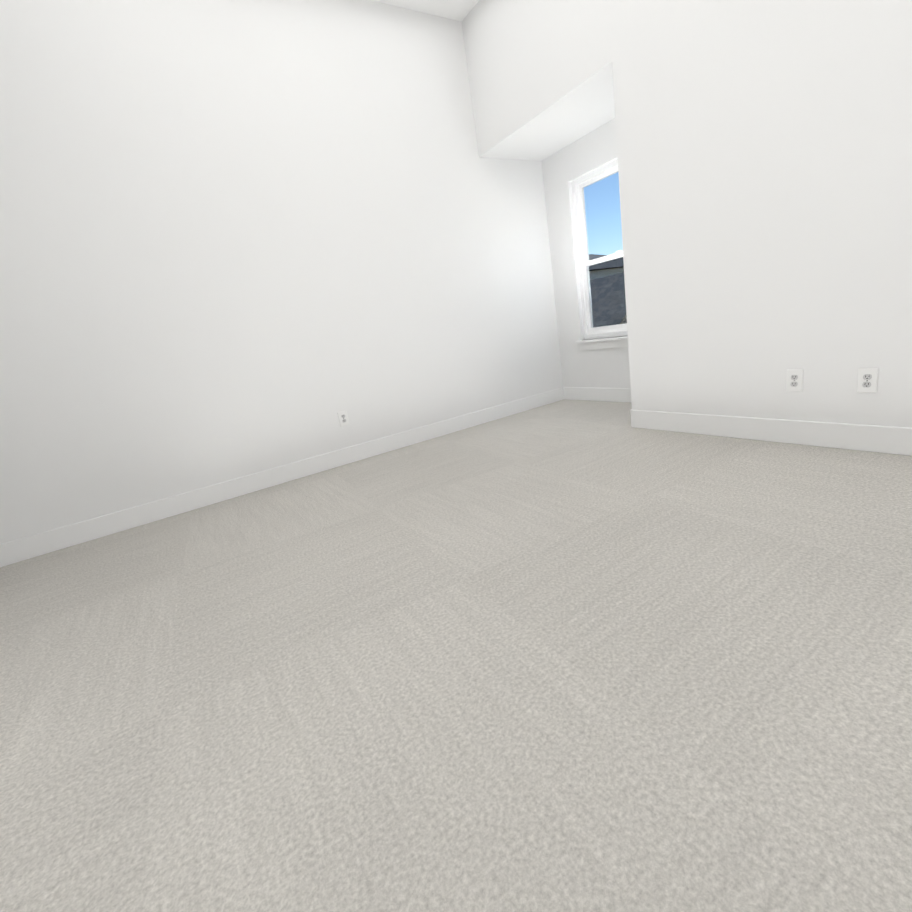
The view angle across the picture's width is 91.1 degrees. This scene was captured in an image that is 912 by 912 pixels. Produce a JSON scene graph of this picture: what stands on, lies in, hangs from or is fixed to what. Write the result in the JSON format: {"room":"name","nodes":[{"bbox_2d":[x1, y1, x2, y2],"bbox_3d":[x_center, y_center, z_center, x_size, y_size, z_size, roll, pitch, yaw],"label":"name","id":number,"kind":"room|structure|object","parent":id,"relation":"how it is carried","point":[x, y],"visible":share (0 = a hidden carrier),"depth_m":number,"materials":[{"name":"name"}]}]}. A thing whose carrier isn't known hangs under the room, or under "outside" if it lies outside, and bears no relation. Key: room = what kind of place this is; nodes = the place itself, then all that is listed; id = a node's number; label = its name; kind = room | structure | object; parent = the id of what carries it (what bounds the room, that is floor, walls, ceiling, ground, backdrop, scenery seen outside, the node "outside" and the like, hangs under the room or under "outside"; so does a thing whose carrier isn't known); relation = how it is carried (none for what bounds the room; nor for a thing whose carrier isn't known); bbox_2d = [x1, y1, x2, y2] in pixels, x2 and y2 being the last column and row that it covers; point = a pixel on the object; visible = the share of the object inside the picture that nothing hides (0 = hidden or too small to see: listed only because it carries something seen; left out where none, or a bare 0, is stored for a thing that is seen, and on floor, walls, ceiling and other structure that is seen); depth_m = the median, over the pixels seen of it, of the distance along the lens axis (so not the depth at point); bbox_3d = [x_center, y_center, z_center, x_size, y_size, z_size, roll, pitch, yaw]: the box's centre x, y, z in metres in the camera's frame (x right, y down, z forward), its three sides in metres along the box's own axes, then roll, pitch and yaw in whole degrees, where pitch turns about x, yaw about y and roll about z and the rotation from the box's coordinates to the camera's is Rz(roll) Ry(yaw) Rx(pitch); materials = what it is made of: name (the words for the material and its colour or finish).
{"room":"empty bedroom","nodes":[
{"label":"empty bedroom","id":0,"kind":"room"},
{"bbox_2d":[0,0,562,543],"bbox_3d":[-1.256,-1.708,3.496,5.606,3.677,0.200,-18,18,-29],"label":"wall","id":1,"kind":"structure","parent":0,"point":[240,238],"depth_m":3.21,"materials":[{"name":"white paint"}]},
{"bbox_2d":[0,387,563,566],"bbox_3d":[-0.917,-0.010,3.874,5.206,0.140,0.016,-18,18,-29],"label":"baseboard","id":2,"kind":"structure","parent":1,"relation":"attached to","point":[29,547],"depth_m":3.43,"materials":[{"name":"white paint"}]},
{"bbox_2d":[337,410,349,426],"bbox_3d":[-0.955,-0.318,3.799,0.080,0.125,0.012,-18,18,-29],"label":"electrical outlet","id":3,"kind":"object","parent":1,"relation":"attached to","point":[343,418],"visible":1,"depth_m":3.79,"materials":[{"name":"white plastic"}]},
{"bbox_2d":[372,0,478,21],"bbox_3d":[0.348,-3.122,1.042,4.546,0.200,5.602,-18,18,-29],"label":"ceiling","id":4,"kind":"structure","parent":0,"point":[458,10],"depth_m":3.64,"materials":[{"name":"white paint"}]},
{"bbox_2d":[0,399,911,911],"bbox_3d":[0.494,0.521,1.757,5.606,0.200,5.602,-18,18,-29],"label":"floor","id":5,"kind":"structure","parent":0,"point":[566,655],"depth_m":1.24,"materials":[{"name":"carpet"}]},
{"bbox_2d":[462,0,696,160],"bbox_3d":[1.911,-3.117,2.043,0.982,1.237,5.602,-18,18,-29],"label":"soffit","id":6,"kind":"structure","parent":0,"point":[540,73],"depth_m":3.43,"materials":[{"name":"white paint"}]},
{"bbox_2d":[542,118,630,387],"bbox_3d":[1.539,-1.739,4.265,0.200,2.440,1.492,-18,18,-29],"label":"wall","id":7,"kind":"structure","parent":0,"point":[566,166],"depth_m":4.54,"materials":[{"name":"white paint"}]},
{"bbox_2d":[563,387,630,402],"bbox_3d":[1.633,-0.616,4.517,0.016,0.140,1.492,-18,18,-29],"label":"baseboard","id":8,"kind":"structure","parent":7,"relation":"attached to","point":[602,394],"depth_m":4.71,"materials":[{"name":"white paint"}]},
{"bbox_2d":[571,159,627,349],"bbox_3d":[1.511,-1.831,4.147,0.180,1.604,1.073,-18,18,-29],"label":"window","id":9,"kind":"structure","parent":7,"relation":"in","point":[602,337],"depth_m":4.44,"materials":[{"name":"white plastic"}]},
{"bbox_2d":[612,0,911,427],"bbox_3d":[2.222,-1.363,2.501,0.982,2.440,2.285,-18,18,-29],"label":"wall pier","id":10,"kind":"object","parent":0,"point":[764,151],"visible":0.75,"depth_m":2.41,"materials":[{"name":"white paint"}]},
{"bbox_2d":[631,410,911,455],"bbox_3d":[1.991,-0.133,2.563,0.016,0.140,2.285,-18,18,-29],"label":"baseboard","id":11,"kind":"structure","parent":10,"relation":"attached to","point":[883,439],"depth_m":2.62,"materials":[{"name":"white paint"}]},
{"bbox_2d":[786,369,803,391],"bbox_3d":[1.916,-0.427,2.530,0.012,0.125,0.080,-18,18,-29],"label":"electrical outlet","id":12,"kind":"object","parent":10,"relation":"attached to","point":[794,382],"visible":1,"depth_m":2.52,"materials":[{"name":"white plastic"}]},
{"bbox_2d":[856,368,878,392],"bbox_3d":[2.085,-0.382,2.266,0.012,0.125,0.080,-18,18,-29],"label":"electrical outlet","id":13,"kind":"object","parent":10,"relation":"attached to","point":[867,380],"visible":1,"depth_m":2.26,"materials":[{"name":"white plastic"}]},
{"label":"outside","id":14,"kind":"structure","parent":0,"visible":0},
{"bbox_3d":[4.932,-1.490,19.175,90.000,0.200,90.000,-18,18,-29],"label":"ground","id":15,"kind":"structure","parent":14,"visible":0},
{"bbox_2d":[589,254,623,279],"bbox_3d":[5.149,-7.001,24.970,10.000,7.150,10.000,-18,18,-29],"label":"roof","id":16,"kind":"structure","parent":15,"relation":"on","point":[592,256],"depth_m":20.37,"materials":[{"name":"grey"}]},
{"bbox_2d":[590,273,626,326],"bbox_3d":[1.100,-1.767,12.836,5.800,4.900,10.400,-18,18,-29],"label":"roof","id":17,"kind":"structure","parent":15,"relation":"on","point":[601,283],"depth_m":8.23,"materials":[{"name":"grey"}]}
]}

